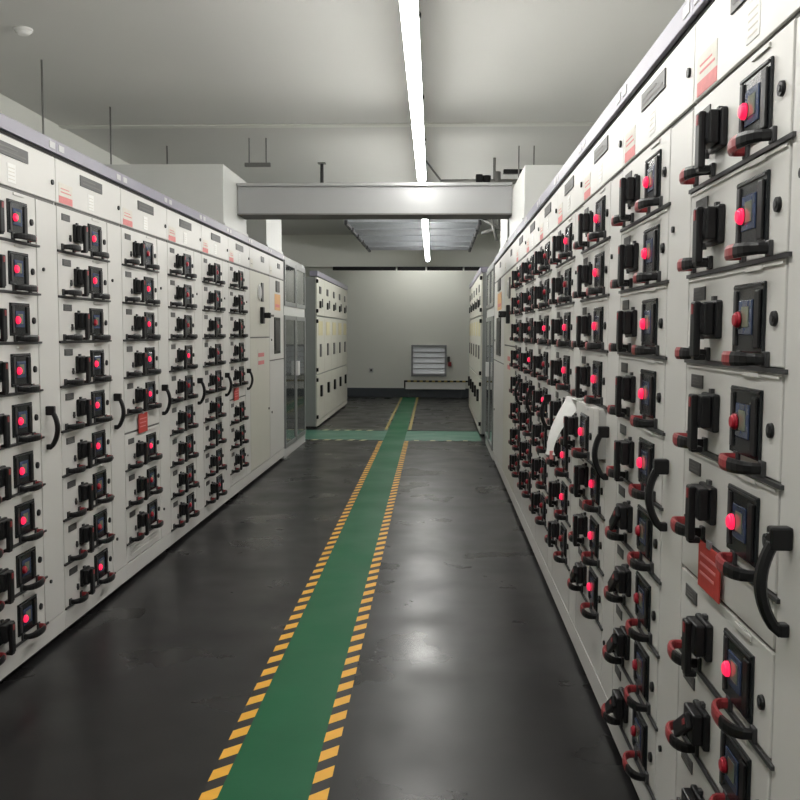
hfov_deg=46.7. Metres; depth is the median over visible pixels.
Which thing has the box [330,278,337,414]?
tall cabinet
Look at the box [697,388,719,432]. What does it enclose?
switch
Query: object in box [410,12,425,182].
lamp
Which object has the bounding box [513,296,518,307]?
switch
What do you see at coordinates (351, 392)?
baseboard
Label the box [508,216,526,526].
tall cabinet
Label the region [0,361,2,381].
switch
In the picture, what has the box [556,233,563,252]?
switch
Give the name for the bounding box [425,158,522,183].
pipe
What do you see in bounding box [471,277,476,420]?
tall cabinet
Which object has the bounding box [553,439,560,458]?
switch
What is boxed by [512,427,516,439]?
switch
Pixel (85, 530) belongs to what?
switch
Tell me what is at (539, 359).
switch
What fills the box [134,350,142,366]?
switch
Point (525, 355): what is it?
switch
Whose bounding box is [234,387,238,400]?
card
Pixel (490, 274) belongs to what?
tall cabinet
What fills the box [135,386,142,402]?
switch
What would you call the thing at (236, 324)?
switch
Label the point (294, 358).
tall cabinet
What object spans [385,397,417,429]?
floor
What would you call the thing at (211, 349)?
switch
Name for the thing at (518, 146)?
hanger
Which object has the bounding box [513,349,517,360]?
switch
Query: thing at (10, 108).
wall
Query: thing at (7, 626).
switch
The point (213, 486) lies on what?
switch
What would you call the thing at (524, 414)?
switch
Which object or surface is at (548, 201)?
tall cabinet
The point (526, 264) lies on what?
switch
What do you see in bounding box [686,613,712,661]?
switch
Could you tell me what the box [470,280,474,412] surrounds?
tall cabinet
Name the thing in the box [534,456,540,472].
switch
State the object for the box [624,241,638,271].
switch
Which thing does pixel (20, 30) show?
smoke detector
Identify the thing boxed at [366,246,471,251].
cable tray
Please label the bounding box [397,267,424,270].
duct
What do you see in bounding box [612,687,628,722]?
switch
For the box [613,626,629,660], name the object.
switch
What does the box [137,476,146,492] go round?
switch
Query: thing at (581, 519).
switch
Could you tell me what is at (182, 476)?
switch
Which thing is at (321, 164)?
steel pole
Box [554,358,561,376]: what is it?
switch
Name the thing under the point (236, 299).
switch
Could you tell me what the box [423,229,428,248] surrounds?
diffuser
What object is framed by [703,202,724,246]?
switch
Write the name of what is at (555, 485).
switch
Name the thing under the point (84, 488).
switch
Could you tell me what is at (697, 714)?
switch
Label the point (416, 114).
diffuser
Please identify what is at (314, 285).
tall cabinet
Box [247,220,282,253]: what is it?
box
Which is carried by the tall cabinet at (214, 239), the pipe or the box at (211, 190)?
the box at (211, 190)
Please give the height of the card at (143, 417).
0.117 m
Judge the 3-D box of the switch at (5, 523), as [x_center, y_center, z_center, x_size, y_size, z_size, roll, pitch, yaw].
[-1.461,0.473,3.412,0.036,0.087,0.092,0,4,2]
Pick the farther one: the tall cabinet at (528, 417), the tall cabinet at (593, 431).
the tall cabinet at (528, 417)
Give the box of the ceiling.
[0,0,685,234]
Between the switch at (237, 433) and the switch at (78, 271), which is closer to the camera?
the switch at (78, 271)
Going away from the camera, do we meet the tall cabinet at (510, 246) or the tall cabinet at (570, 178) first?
the tall cabinet at (570, 178)
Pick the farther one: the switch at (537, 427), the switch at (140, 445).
the switch at (537, 427)
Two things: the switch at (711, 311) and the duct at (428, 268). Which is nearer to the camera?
the switch at (711, 311)
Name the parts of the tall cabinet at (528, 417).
rotary lever, rotary lever, pull handle, rotary lever, rotary lever, rotary lever, rotary lever, rotary lever, rotary lever, pull handle, pull handle, pull handle, panel, drawer, pull handle, drawer, control panel, control panel, drawer, pull handle, pull handle, drawer, drawer, control panel, control panel, drawer, drawer, door handle, drawer, control panel, control panel, control panel, control panel, title plate, door, rail, cable door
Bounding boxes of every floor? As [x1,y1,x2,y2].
[0,397,639,799]
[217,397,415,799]
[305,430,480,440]
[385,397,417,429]
[406,440,467,440]
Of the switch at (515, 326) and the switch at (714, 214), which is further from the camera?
the switch at (515, 326)
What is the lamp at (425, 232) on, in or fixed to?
hanging from the ceiling
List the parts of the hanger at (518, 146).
threaded rod, threaded rod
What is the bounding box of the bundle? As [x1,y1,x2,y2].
[481,219,500,242]
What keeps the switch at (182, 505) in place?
attached to the tall cabinet at (187, 388)
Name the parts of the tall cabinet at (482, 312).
door handle, door, door, door, rail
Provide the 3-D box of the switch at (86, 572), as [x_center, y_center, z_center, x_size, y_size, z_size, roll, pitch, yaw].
[-1.429,0.801,4.237,0.036,0.087,0.092,0,4,2]
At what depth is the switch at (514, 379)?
6.67 m
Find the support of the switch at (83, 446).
attached to the tall cabinet at (87, 191)
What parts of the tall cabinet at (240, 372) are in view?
pull handle, pull handle, pull handle, pull handle, drawer, drawer, drawer, drawer, drawer, blank panel, drawer, drawer, drawer, panel, door, rail, rotary lever, title plate, rotary lever, rotary lever, rotary lever, rotary lever, rotary lever, rotary lever, control panel, control panel, rotary lever, control panel, control panel, control panel, control panel, control panel, control panel, cable door, door handle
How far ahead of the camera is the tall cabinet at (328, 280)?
13.89 m
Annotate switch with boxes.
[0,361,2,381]
[0,413,4,434]
[0,465,6,487]
[0,516,10,539]
[0,568,12,592]
[0,619,14,645]
[73,223,82,243]
[74,267,83,286]
[75,311,84,329]
[75,354,85,373]
[76,397,86,416]
[77,439,90,459]
[78,482,90,501]
[79,524,92,544]
[80,565,93,586]
[133,241,140,257]
[133,278,140,293]
[134,314,141,330]
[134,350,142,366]
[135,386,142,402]
[136,440,144,456]
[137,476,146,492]
[137,511,147,528]
[176,254,182,267]
[176,285,182,299]
[176,317,182,330]
[177,348,183,361]
[177,379,183,392]
[178,410,184,424]
[178,441,185,455]
[179,471,185,485]
[179,502,186,516]
[208,263,213,275]
[208,291,213,303]
[209,319,214,330]
[209,346,214,358]
[209,373,214,385]
[210,401,215,412]
[210,428,215,440]
[210,455,216,467]
[210,481,216,494]
[233,271,238,281]
[234,296,238,306]
[234,320,238,330]
[234,345,238,355]
[234,369,238,379]
[235,405,239,416]
[235,430,239,440]
[235,454,239,464]
[260,307,273,323]
[498,305,509,323]
[511,453,515,465]
[512,375,516,385]
[512,401,516,413]
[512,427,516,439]
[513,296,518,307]
[513,322,517,333]
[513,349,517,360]
[514,269,518,281]
[521,440,526,453]
[521,469,526,483]
[522,381,527,393]
[522,410,527,424]
[523,291,529,304]
[523,321,528,334]
[523,351,528,364]
[524,261,529,274]
[534,422,541,438]
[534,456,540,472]
[534,490,540,506]
[535,388,541,404]
[536,319,542,334]
[536,354,542,369]
[537,249,543,265]
[537,284,543,299]
[551,479,559,498]
[551,519,559,539]
[553,398,561,415]
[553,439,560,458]
[554,317,562,334]
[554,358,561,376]
[555,275,563,294]
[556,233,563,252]
[568,413,577,436]
[575,561,586,585]
[576,512,587,536]
[577,463,588,486]
[580,363,590,386]
[581,262,592,285]
[581,313,591,335]
[582,211,593,234]
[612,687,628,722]
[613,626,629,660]
[615,564,631,596]
[616,500,632,532]
[619,437,633,467]
[621,372,635,402]
[623,307,636,336]
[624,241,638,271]
[625,174,639,206]
[681,784,704,799]
[684,699,710,751]
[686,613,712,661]
[692,479,716,525]
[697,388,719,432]
[700,296,722,338]
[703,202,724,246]
[705,106,727,153]
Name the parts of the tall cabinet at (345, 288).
door, door, door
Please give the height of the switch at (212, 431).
0.087 m
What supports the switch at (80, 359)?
attached to the tall cabinet at (87, 191)
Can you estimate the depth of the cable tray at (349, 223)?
12.02 m
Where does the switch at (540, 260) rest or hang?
attached to the tall cabinet at (548, 201)
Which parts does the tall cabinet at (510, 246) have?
door, door, rail, door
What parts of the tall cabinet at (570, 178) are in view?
rotary lever, pull handle, rotary lever, rotary lever, pull handle, rotary lever, pull handle, rotary lever, pull handle, rotary lever, pull handle, rotary lever, pull handle, rotary lever, pull handle, pull handle, drawer, pull handle, panel, pull handle, drawer, pull handle, control panel, drawer, pull handle, drawer, drawer, drawer, control panel, control panel, pull handle, drawer, pull handle, drawer, control panel, control panel, control panel, control panel, title plate, door, rail, cable door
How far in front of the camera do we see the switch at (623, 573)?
2.71 m
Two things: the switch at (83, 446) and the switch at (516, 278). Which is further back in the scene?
the switch at (516, 278)
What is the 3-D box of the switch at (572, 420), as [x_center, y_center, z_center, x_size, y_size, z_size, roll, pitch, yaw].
[0.654,0.094,3.523,0.036,0.087,0.092,0,4,2]
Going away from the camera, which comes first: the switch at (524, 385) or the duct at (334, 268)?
the switch at (524, 385)
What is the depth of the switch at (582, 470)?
3.50 m
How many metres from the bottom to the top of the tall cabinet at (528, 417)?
2.086 m
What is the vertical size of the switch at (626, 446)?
0.087 m
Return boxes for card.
[138,411,147,433]
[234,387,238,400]
[698,539,720,603]
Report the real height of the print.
0.045 m
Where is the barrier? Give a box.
[404,380,467,397]
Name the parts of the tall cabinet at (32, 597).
pull handle, rotary lever, pull handle, rotary lever, rotary lever, rotary lever, rotary lever, rotary lever, rotary lever, rotary lever, rotary lever, title plate, control panel, control panel, control panel, drawer, drawer, control panel, drawer, drawer, drawer, control panel, drawer, drawer, control panel, drawer, pull handle, drawer, control panel, pull handle, control panel, pull handle, door, control panel, pull handle, rail, pull handle, pull handle, pull handle, pull handle, pull handle, cable door, door handle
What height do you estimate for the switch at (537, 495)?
0.087 m
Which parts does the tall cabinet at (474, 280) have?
door, door, door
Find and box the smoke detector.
[13,26,32,35]
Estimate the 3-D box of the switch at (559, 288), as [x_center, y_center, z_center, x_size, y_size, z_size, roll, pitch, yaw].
[0.732,-0.532,4.277,0.036,0.087,0.092,0,4,2]
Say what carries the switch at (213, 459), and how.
attached to the tall cabinet at (214, 239)
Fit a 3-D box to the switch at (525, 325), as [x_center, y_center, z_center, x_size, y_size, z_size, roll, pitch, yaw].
[0.798,-0.459,5.885,0.036,0.087,0.092,0,4,2]
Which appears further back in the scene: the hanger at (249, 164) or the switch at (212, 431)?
the hanger at (249, 164)
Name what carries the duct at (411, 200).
attached to the box at (533, 180)
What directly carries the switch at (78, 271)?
attached to the tall cabinet at (87, 191)
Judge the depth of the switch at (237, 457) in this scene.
7.38 m
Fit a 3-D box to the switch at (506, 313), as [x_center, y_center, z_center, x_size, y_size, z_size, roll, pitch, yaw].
[0.837,-0.687,7.407,0.090,0.150,0.210,0,4,2]
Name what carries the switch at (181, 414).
attached to the tall cabinet at (187, 388)
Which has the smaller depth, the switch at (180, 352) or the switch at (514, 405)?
the switch at (180, 352)
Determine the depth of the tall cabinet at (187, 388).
5.86 m
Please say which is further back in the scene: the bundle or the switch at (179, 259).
the bundle
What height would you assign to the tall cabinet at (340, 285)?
2.160 m
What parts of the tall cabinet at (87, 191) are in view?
pull handle, pull handle, pull handle, pull handle, pull handle, pull handle, pull handle, pull handle, pull handle, drawer, drawer, rotary lever, drawer, drawer, rotary lever, drawer, rotary lever, rail, door, drawer, rotary lever, drawer, rotary lever, drawer, rotary lever, drawer, rotary lever, title plate, rotary lever, rotary lever, control panel, control panel, control panel, control panel, control panel, control panel, control panel, pull handle, control panel, pull handle, control panel, pull handle, pull handle, pull handle, pull handle, pull handle, pull handle, pull handle, cable door, door handle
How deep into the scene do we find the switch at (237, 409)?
7.35 m
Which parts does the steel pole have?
rod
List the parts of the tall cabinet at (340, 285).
door, door, mimic plate, door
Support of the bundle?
hanging from the ceiling
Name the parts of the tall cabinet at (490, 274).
glazed door, door handle, glass pane, glazed door, glass pane, glazed door, glass pane, glass pane, glazed door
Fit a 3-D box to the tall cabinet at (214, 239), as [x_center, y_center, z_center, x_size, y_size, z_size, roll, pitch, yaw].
[-1.807,-0.236,6.771,1.055,2.121,0.800,0,4,2]
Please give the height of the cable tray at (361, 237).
0.390 m
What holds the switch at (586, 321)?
attached to the tall cabinet at (593, 431)
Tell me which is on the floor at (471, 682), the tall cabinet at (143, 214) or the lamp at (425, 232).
the tall cabinet at (143, 214)
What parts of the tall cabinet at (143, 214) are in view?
pull handle, pull handle, pull handle, pull handle, pull handle, pull handle, pull handle, pull handle, drawer, drawer, drawer, drawer, blank panel, drawer, drawer, rotary lever, drawer, door, rotary lever, rail, drawer, rotary lever, panel, rotary lever, rotary lever, title plate, rotary lever, rotary lever, rotary lever, control panel, control panel, control panel, control panel, control panel, control panel, control panel, control panel, pull handle, pull handle, pull handle, pull handle, pull handle, pull handle, pull handle, pull handle, cable door, door handle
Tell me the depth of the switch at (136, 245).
4.88 m
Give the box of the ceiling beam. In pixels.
[282,235,500,268]
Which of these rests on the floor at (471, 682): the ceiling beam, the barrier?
the barrier
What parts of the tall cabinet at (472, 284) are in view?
door, door, door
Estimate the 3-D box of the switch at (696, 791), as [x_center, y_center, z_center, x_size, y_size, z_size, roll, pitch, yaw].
[0.625,0.873,1.975,0.036,0.087,0.092,0,4,2]
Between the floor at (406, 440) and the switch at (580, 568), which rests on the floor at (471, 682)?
the floor at (406, 440)
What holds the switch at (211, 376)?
attached to the tall cabinet at (214, 239)
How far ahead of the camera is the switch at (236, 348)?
7.32 m
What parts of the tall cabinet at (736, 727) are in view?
pull handle, rotary lever, pull handle, pull handle, rotary lever, pull handle, rotary lever, pull handle, rotary lever, pull handle, rotary lever, pull handle, drawer, rotary lever, rotary lever, rail, pull handle, drawer, drawer, blank panel, drawer, pull handle, drawer, pull handle, control panel, drawer, title plate, control panel, drawer, pull handle, drawer, control panel, pull handle, control panel, door, pull handle, control panel, pull handle, control panel, control panel, door handle, cable door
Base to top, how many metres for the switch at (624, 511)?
0.087 m
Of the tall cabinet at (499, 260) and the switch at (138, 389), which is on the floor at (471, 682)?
the tall cabinet at (499, 260)
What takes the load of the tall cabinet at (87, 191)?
on the floor at (471, 682)
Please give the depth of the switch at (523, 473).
5.92 m
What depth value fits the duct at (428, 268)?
16.83 m
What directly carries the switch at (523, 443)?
attached to the tall cabinet at (528, 417)
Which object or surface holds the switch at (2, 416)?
attached to the tall cabinet at (32, 597)
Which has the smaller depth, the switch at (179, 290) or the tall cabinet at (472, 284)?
the switch at (179, 290)
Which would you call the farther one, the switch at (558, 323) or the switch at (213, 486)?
the switch at (213, 486)
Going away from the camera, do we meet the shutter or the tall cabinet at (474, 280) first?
the tall cabinet at (474, 280)
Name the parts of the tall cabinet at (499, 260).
door, door, rail, door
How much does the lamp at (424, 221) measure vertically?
0.596 m
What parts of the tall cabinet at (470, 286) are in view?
door, door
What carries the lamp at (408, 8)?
hanging from the ceiling
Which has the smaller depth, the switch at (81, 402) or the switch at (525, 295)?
the switch at (81, 402)
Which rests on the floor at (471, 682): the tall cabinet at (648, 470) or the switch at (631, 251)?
the tall cabinet at (648, 470)
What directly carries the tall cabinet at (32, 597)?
on the floor at (471, 682)
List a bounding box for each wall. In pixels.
[0,94,128,163]
[305,268,477,387]
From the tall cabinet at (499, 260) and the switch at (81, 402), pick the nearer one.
the switch at (81, 402)
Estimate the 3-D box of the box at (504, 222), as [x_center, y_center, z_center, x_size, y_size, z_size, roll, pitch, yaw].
[1.392,-1.546,8.248,0.954,0.374,0.904,0,4,2]
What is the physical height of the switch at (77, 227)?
0.087 m
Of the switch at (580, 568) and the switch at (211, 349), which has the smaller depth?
the switch at (580, 568)
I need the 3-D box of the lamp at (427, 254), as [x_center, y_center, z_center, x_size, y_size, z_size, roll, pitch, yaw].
[0.420,-2.513,14.200,0.069,0.596,2.396,0,4,2]
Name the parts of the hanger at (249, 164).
threaded rod, threaded rod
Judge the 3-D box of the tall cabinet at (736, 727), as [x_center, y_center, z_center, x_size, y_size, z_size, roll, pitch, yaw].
[1.111,0.161,1.718,1.055,2.086,0.800,0,4,2]
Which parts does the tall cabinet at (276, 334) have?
door, door, rail, door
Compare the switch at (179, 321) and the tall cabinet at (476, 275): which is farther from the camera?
the tall cabinet at (476, 275)
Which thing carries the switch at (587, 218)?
attached to the tall cabinet at (593, 431)
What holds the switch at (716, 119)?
attached to the tall cabinet at (736, 727)
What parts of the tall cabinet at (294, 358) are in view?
glazed door, glazed door, glass pane, glass pane, door handle, glazed door, glass pane, glazed door, glass pane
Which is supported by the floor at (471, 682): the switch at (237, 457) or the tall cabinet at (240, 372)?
the tall cabinet at (240, 372)
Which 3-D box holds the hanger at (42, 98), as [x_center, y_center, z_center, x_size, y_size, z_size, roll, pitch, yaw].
[-2.430,-1.848,6.441,0.220,0.820,8.900,0,4,2]
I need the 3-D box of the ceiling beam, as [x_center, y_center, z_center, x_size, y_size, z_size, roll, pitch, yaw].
[0.283,-2.731,17.076,5.700,0.580,0.450,0,4,2]
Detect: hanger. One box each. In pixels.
[41,60,167,163]
[245,138,270,166]
[518,146,534,177]
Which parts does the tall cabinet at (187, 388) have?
pull handle, pull handle, pull handle, pull handle, pull handle, pull handle, pull handle, pull handle, pull handle, drawer, drawer, drawer, drawer, drawer, drawer, drawer, drawer, door, rotary lever, rail, drawer, rotary lever, rotary lever, rotary lever, title plate, rotary lever, rotary lever, rotary lever, rotary lever, rotary lever, control panel, control panel, control panel, control panel, control panel, control panel, control panel, control panel, control panel, pull handle, pull handle, pull handle, pull handle, pull handle, pull handle, pull handle, pull handle, pull handle, cable door, door handle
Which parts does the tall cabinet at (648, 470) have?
rotary lever, rotary lever, pull handle, pull handle, rotary lever, rotary lever, pull handle, pull handle, pull handle, rotary lever, pull handle, pull handle, rotary lever, rotary lever, pull handle, rotary lever, pull handle, rotary lever, drawer, pull handle, drawer, drawer, pull handle, drawer, pull handle, control panel, pull handle, drawer, control panel, pull handle, drawer, drawer, control panel, pull handle, drawer, control panel, pull handle, drawer, control panel, pull handle, control panel, pull handle, control panel, control panel, control panel, title plate, door handle, rail, door, cable door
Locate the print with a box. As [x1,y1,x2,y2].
[700,551,716,584]
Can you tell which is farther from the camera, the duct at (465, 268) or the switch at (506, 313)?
the duct at (465, 268)
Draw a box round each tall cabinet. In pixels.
[0,113,64,681]
[52,141,126,634]
[118,173,171,584]
[166,197,205,548]
[200,214,232,522]
[226,228,253,501]
[248,238,273,484]
[267,248,283,469]
[282,256,305,457]
[305,271,324,428]
[323,275,331,419]
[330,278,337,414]
[336,281,342,410]
[341,284,347,405]
[468,283,472,407]
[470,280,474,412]
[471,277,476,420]
[474,272,479,425]
[476,267,488,435]
[485,261,494,460]
[493,246,505,477]
[498,230,517,502]
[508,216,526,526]
[517,199,540,554]
[528,175,558,593]
[544,141,585,647]
[545,87,625,730]
[601,0,698,799]
[665,0,799,799]
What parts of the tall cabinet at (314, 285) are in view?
rail, door, door, door, mimic plate, door handle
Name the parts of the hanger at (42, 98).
threaded rod, threaded rod, threaded rod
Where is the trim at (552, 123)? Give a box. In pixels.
[58,122,594,128]
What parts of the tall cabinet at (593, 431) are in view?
paper strip, rotary lever, pull handle, rotary lever, pull handle, rotary lever, pull handle, rotary lever, pull handle, pull handle, rotary lever, pull handle, rotary lever, pull handle, pull handle, rotary lever, pull handle, rotary lever, drawer, control panel, drawer, panel, pull handle, pull handle, drawer, pull handle, drawer, control panel, pull handle, control panel, drawer, drawer, pull handle, control panel, drawer, pull handle, drawer, pull handle, control panel, control panel, control panel, control panel, door handle, title plate, rail, door, cable door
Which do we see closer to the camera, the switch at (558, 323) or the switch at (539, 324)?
the switch at (558, 323)
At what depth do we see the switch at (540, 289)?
5.04 m
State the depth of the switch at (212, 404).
6.55 m
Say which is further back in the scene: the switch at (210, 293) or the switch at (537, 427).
the switch at (210, 293)
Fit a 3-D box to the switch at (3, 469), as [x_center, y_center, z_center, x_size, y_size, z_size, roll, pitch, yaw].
[-1.460,0.280,3.398,0.036,0.087,0.092,0,4,2]
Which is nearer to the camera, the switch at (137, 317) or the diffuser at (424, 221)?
the switch at (137, 317)
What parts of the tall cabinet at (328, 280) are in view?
door, rail, door, mimic plate, door, door handle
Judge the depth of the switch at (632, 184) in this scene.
2.63 m
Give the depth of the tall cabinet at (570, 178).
4.10 m
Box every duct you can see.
[237,182,511,219]
[333,267,395,270]
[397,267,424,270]
[427,267,462,270]
[464,267,479,270]
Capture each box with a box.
[104,164,247,236]
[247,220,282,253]
[499,219,508,251]
[508,165,562,238]
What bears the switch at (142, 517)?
attached to the tall cabinet at (143, 214)
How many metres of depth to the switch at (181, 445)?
5.77 m
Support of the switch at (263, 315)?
attached to the tall cabinet at (259, 253)
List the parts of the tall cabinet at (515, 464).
rotary lever, rotary lever, rotary lever, rotary lever, rotary lever, rotary lever, rotary lever, rotary lever, pull handle, pull handle, panel, drawer, control panel, pull handle, control panel, control panel, drawer, drawer, drawer, door handle, control panel, drawer, control panel, drawer, control panel, rail, title plate, door, cable door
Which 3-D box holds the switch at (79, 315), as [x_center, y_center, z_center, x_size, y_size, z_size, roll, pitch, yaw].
[-1.424,-0.357,4.153,0.036,0.087,0.092,0,4,2]
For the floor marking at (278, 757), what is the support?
on the floor at (471, 682)
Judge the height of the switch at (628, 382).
0.087 m
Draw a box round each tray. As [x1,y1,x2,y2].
[344,219,480,229]
[351,228,478,236]
[356,234,475,241]
[361,240,473,247]
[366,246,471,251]
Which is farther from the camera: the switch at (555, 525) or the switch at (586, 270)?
the switch at (555, 525)
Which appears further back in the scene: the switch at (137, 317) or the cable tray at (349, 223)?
the cable tray at (349, 223)
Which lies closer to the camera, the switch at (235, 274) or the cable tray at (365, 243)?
the switch at (235, 274)
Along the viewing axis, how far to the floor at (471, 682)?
3.76 m
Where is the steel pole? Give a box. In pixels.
[318,162,325,182]
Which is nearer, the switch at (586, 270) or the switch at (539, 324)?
the switch at (586, 270)
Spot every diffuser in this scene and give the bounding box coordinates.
[410,103,425,182]
[422,219,427,229]
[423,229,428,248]
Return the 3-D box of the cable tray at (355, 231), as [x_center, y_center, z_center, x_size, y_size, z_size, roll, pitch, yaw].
[0.214,-2.535,13.064,1.760,0.390,0.660,0,4,2]
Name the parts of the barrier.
panel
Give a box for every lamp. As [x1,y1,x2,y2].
[399,0,422,108]
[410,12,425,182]
[422,138,427,229]
[423,181,428,248]
[424,247,429,261]
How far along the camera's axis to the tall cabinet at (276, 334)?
9.21 m
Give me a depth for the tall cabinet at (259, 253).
8.36 m
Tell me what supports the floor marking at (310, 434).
on the floor at (471, 682)
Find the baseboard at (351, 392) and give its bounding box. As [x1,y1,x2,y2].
[347,388,468,397]
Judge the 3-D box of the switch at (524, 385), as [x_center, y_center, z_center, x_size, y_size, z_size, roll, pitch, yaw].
[0.797,-0.080,5.912,0.036,0.087,0.092,0,4,2]
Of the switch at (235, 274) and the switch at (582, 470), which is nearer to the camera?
the switch at (582, 470)
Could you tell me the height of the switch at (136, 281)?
0.087 m
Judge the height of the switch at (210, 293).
0.087 m
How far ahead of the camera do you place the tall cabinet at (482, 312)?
11.84 m
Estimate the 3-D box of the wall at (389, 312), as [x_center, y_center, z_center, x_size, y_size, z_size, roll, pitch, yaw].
[0.356,-1.609,19.025,5.700,3.100,0.100,0,4,2]
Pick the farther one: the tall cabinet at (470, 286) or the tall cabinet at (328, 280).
the tall cabinet at (470, 286)
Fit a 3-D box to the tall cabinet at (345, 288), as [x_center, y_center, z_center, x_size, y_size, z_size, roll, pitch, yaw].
[-1.462,-0.959,16.470,1.030,2.160,0.840,0,4,2]
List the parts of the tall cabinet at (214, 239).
pull handle, pull handle, pull handle, pull handle, pull handle, pull handle, pull handle, pull handle, pull handle, drawer, drawer, drawer, drawer, drawer, drawer, drawer, drawer, drawer, rail, door, title plate, rotary lever, rotary lever, rotary lever, rotary lever, rotary lever, rotary lever, rotary lever, rotary lever, rotary lever, control panel, control panel, control panel, control panel, control panel, control panel, control panel, control panel, control panel, pull handle, pull handle, pull handle, pull handle, pull handle, pull handle, pull handle, cable door, door handle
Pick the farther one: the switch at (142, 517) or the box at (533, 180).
the box at (533, 180)
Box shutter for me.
[411,345,446,376]
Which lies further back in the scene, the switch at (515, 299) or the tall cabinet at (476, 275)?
the tall cabinet at (476, 275)
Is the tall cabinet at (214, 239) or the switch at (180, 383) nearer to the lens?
the switch at (180, 383)
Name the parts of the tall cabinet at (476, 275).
door, door, door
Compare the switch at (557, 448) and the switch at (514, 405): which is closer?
the switch at (557, 448)
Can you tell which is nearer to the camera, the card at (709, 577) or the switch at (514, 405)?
the card at (709, 577)
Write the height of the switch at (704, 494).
0.087 m
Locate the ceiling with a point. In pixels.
(152, 62)
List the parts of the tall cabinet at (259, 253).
door, door, rail, door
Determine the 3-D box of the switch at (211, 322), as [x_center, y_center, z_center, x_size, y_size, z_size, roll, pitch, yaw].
[-1.323,-0.531,6.544,0.036,0.087,0.092,0,4,2]
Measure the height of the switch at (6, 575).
0.087 m
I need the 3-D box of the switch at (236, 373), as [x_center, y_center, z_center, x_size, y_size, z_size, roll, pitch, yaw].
[-1.291,-0.203,7.370,0.036,0.087,0.092,0,4,2]
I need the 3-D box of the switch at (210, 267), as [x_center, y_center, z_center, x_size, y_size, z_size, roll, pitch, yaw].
[-1.321,-0.917,6.516,0.036,0.087,0.092,0,4,2]
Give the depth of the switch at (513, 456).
6.72 m
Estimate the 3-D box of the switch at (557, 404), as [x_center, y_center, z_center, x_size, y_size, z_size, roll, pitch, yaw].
[0.729,0.036,4.318,0.036,0.087,0.092,0,4,2]
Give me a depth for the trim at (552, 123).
7.94 m
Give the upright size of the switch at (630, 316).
0.087 m
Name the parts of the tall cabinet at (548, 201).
rotary lever, pull handle, rotary lever, pull handle, rotary lever, pull handle, rotary lever, pull handle, rotary lever, rotary lever, rotary lever, rotary lever, pull handle, pull handle, pull handle, pull handle, panel, drawer, pull handle, drawer, pull handle, drawer, pull handle, control panel, drawer, control panel, drawer, pull handle, pull handle, control panel, drawer, drawer, control panel, control panel, drawer, door handle, control panel, control panel, title plate, control panel, rail, door, cable door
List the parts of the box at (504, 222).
casing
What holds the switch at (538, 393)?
attached to the tall cabinet at (548, 201)
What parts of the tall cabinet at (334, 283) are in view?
door, door, mimic plate, door, rail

